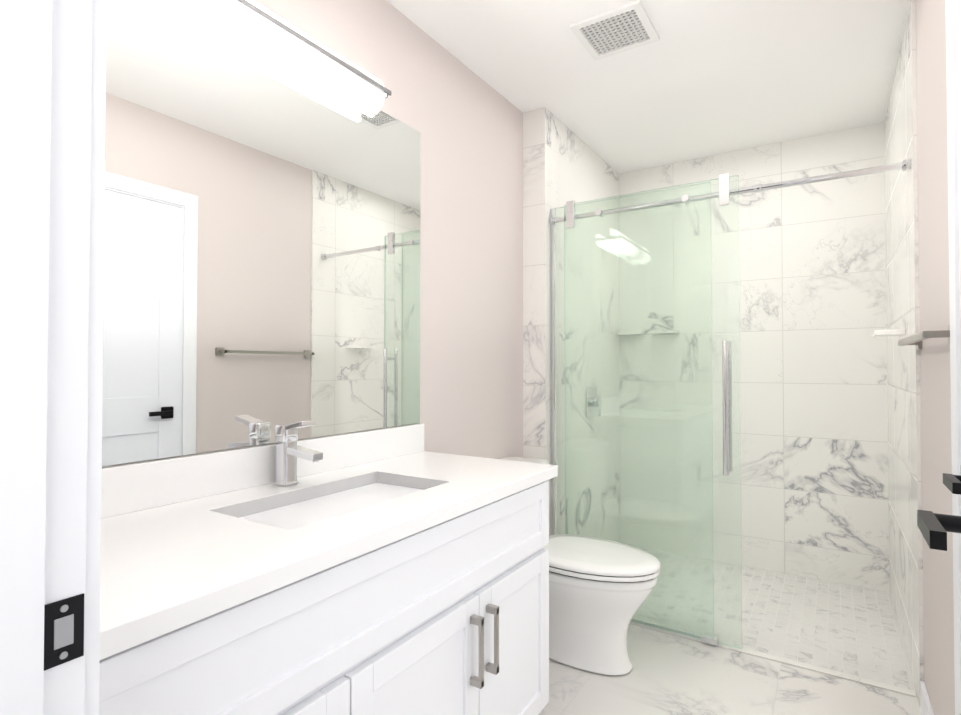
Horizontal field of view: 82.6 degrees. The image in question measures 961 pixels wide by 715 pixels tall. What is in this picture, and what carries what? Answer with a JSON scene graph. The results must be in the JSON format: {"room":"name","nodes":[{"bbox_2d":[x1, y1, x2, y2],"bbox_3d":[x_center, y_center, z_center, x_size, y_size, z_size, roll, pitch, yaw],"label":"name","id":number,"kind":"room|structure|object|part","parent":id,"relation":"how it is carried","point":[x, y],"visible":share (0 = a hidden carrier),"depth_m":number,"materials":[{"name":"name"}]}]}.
{"room":"bathroom","nodes":[
{"label":"bathroom","id":0,"kind":"room"},
{"bbox_2d":[102,0,522,467],"bbox_3d":[-0.124,-0.019,2.358,0.100,2.500,3.585,-1,-1,33],"label":"wall","id":1,"kind":"structure","parent":0,"point":[466,122],"depth_m":2.31,"materials":[{"name":"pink paint"}]},
{"bbox_2d":[102,0,420,465],"bbox_3d":[-0.578,-0.316,1.553,0.005,1.112,1.282,-1,-1,33],"label":"mirror","id":2,"kind":"object","parent":1,"relation":"attached to","point":[261,248],"visible":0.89,"depth_m":1.46,"materials":[{"name":"clear glass"}]},
{"bbox_2d":[101,424,425,515],"bbox_3d":[-0.598,0.295,1.499,0.020,0.105,1.393,-1,-1,33],"label":"backsplash","id":3,"kind":"structure","parent":1,"relation":"attached to","point":[132,487],"depth_m":1.39,"materials":[{"name":"white stone"}]},
{"bbox_2d":[155,0,390,117],"bbox_3d":[-0.551,-0.884,1.508,0.111,0.142,0.780,-1,-1,33],"label":"sconce","id":4,"kind":"object","parent":1,"relation":"attached to","point":[259,30],"visible":1,"depth_m":1.50,"materials":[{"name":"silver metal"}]},
{"bbox_3d":[-0.551,-0.910,1.508,0.111,0.089,0.780,-1,-1,33],"label":"frame","id":5,"kind":"part","parent":4,"relation":"part of","materials":[{"name":"silver metal"}]},
{"bbox_2d":[523,107,619,542],"bbox_3d":[0.578,-0.005,3.244,0.125,2.500,1.135,-1,-1,33],"label":"wall","id":6,"kind":"structure","parent":0,"point":[562,163],"depth_m":2.99,"materials":[{"name":"stone"}]},
{"bbox_2d":[586,387,601,417],"bbox_3d":[0.681,0.265,3.230,0.059,0.170,0.170,-1,-1,33],"label":"shower valve","id":7,"kind":"object","parent":6,"relation":"attached to","point":[588,406],"depth_m":3.21,"materials":[{"name":"silver metal"}]},
{"bbox_2d":[386,0,910,173],"bbox_3d":[0.206,-1.336,1.327,1.790,0.100,5.000,-1,-1,33],"label":"ceiling","id":8,"kind":"structure","parent":0,"point":[702,78],"depth_m":2.39,"materials":[{"name":"white paint"}]},
{"bbox_2d":[569,0,659,60],"bbox_3d":[0.525,-1.266,2.131,0.270,0.012,0.270,-1,-1,33],"label":"ceiling vent","id":9,"kind":"object","parent":8,"relation":"in","point":[621,29],"visible":1,"depth_m":2.12,"materials":[{"name":"white"}]},
{"bbox_2d":[619,122,889,591],"bbox_3d":[1.528,-0.003,3.369,1.790,2.500,0.100,-1,-1,33],"label":"wall","id":10,"kind":"structure","parent":0,"point":[811,402],"depth_m":3.19,"materials":[{"name":"stone"}]},
{"bbox_2d":[617,330,678,335],"bbox_3d":[1.080,-0.160,3.539,0.375,0.020,0.099,-1,-1,33],"label":"shower shelf","id":11,"kind":"object","parent":10,"relation":"attached to","point":[652,332],"depth_m":3.48,"materials":[{"name":"stone"}]},
{"bbox_2d":[884,0,954,714],"bbox_3d":[1.294,-0.034,1.449,0.112,2.500,3.585,-1,-1,33],"label":"wall","id":12,"kind":"structure","parent":0,"point":[938,599],"depth_m":1.90,"materials":[{"name":"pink paint"}]},
{"bbox_2d":[872,329,904,336],"bbox_3d":[1.702,-0.100,2.284,0.100,0.020,0.200,-1,-1,33],"label":"shower shelf","id":13,"kind":"object","parent":12,"relation":"attached to","point":[888,333],"visible":1,"depth_m":2.21,"materials":[{"name":"stone"}]},
{"bbox_2d":[898,325,949,349],"bbox_3d":[1.331,-0.055,1.648,0.062,0.048,0.658,-1,-1,33],"label":"towel bar","id":14,"kind":"object","parent":12,"relation":"attached to","point":[916,339],"visible":0.75,"depth_m":1.43,"materials":[{"name":"silver metal"}]},
{"bbox_2d":[920,681,933,714],"bbox_3d":[1.321,1.168,1.566,0.012,0.100,0.793,-1,-1,33],"label":"baseboard","id":15,"kind":"structure","parent":12,"relation":"attached to","point":[926,707],"depth_m":1.78,"materials":[{"name":"white paint"}]},
{"bbox_2d":[945,0,960,714],"bbox_3d":[0.921,0.153,0.976,0.030,2.112,0.664,-1,-1,33],"label":"door","id":16,"kind":"structure","parent":12,"relation":"attached to","point":[953,211],"depth_m":1.22,"materials":[{"name":"white paint"}]},
{"bbox_2d":[956,0,960,343],"bbox_3d":[0.923,0.190,0.973,0.024,2.018,0.500,-1,-1,33],"label":"closet door","id":17,"kind":"structure","parent":12,"relation":"in","point":[958,29],"depth_m":1.19,"materials":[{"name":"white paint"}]},
{"bbox_3d":[-0.347,-0.050,0.443,1.790,2.500,0.120,-1,-1,33],"label":"wall","id":18,"kind":"structure","parent":0,"visible":0},
{"bbox_2d":[0,0,106,714],"bbox_3d":[-0.097,0.145,0.280,0.914,2.105,0.150,-1,-1,33],"label":"door frame","id":19,"kind":"structure","parent":18,"relation":"attached to","point":[52,119],"depth_m":0.51,"materials":[{"name":"white paint"}]},
{"bbox_3d":[0.489,0.181,0.431,0.035,2.015,0.760,-1,-1,33],"label":"door leaf","id":20,"kind":"structure","parent":0,"visible":0},
{"bbox_2d":[917,510,960,550],"bbox_3d":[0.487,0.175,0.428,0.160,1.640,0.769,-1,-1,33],"label":"door handle","id":21,"kind":"object","parent":20,"relation":"attached to","point":[934,528],"depth_m":0.69,"materials":[{"name":"black metal"}]},
{"bbox_2d":[943,473,960,494],"bbox_3d":[0.974,0.256,1.112,0.040,0.060,0.130,-1,-1,33],"label":"door handle","id":22,"kind":"object","parent":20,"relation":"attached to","point":[952,483],"visible":1,"depth_m":1.09,"materials":[{"name":"black metal"}]},
{"label":"outside","id":23,"kind":"structure","parent":0,"visible":0},
{"bbox_2d":[538,546,921,714],"bbox_3d":[0.206,1.264,1.285,1.790,0.100,5.000,-1,-1,33],"label":"floor","id":24,"kind":"structure","parent":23,"point":[847,629],"depth_m":2.25,"materials":[{"name":"stone"}]},
{"bbox_2d":[99,472,557,714],"bbox_3d":[-0.363,0.797,1.330,0.585,0.835,1.370,-1,-1,33],"label":"bathroom vanity","id":25,"kind":"object","parent":24,"relation":"on","point":[398,570],"depth_m":1.12,"materials":[{"name":"white paint"}]},
{"bbox_2d":[100,452,557,647],"bbox_3d":[-0.365,0.362,1.348,0.573,0.035,1.393,-1,-1,33],"label":"countertop","id":26,"kind":"structure","parent":25,"relation":"on","point":[166,563],"depth_m":1.06,"materials":[{"name":"white stone"}]},
{"bbox_2d":[271,420,322,483],"bbox_3d":[-0.490,0.258,1.474,0.154,0.178,0.052,-1,-1,33],"label":"faucet","id":27,"kind":"object","parent":26,"relation":"on","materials":[{"name":"silver metal"}]},
{"bbox_2d":[231,476,430,527],"bbox_3d":[-0.348,0.447,1.379,0.332,0.158,0.592,-1,-1,33],"label":"sink","id":28,"kind":"object","parent":26,"relation":"in","point":[298,510],"depth_m":1.43,"materials":[{"name":"white ceramic"}]},
{"bbox_2d":[501,457,660,675],"bbox_3d":[0.359,0.852,2.287,0.770,0.756,0.406,-1,-1,33],"label":"toilet","id":29,"kind":"object","parent":24,"relation":"on","point":[600,590],"visible":0.6,"depth_m":2.12,"materials":[{"name":"white ceramic"}]},
{"bbox_3d":[0.133,0.657,2.434,0.235,0.362,0.406,-1,-1,33],"label":"tank","id":30,"kind":"part","parent":29,"relation":"part of","materials":[{"name":"white ceramic"}]},
{"bbox_3d":[0.455,0.812,2.225,0.540,0.052,0.388,-1,-1,33],"label":"seat","id":31,"kind":"part","parent":29,"relation":"part of","materials":[{"name":"white ceramic"}]},
{"bbox_2d":[630,621,916,696],"bbox_3d":[0.971,1.228,2.375,1.451,0.006,0.040,-1,-1,33],"label":"shower curb","id":32,"kind":"object","parent":24,"relation":"on","point":[905,691],"depth_m":2.17,"materials":[{"name":"stone"}]},
{"bbox_2d":[549,159,909,648],"bbox_3d":[0.961,0.222,2.377,1.450,2.006,0.120,-1,-1,33],"label":"sliding shower door","id":33,"kind":"structure","parent":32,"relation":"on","point":[724,193],"depth_m":2.49,"materials":[{"name":"clear glass"}]},
{"bbox_3d":[0.733,0.229,2.539,0.868,1.991,0.036,-1,-1,33],"label":"glass","id":34,"kind":"part","parent":33,"relation":"part of","materials":[{"name":"green"}]}
]}

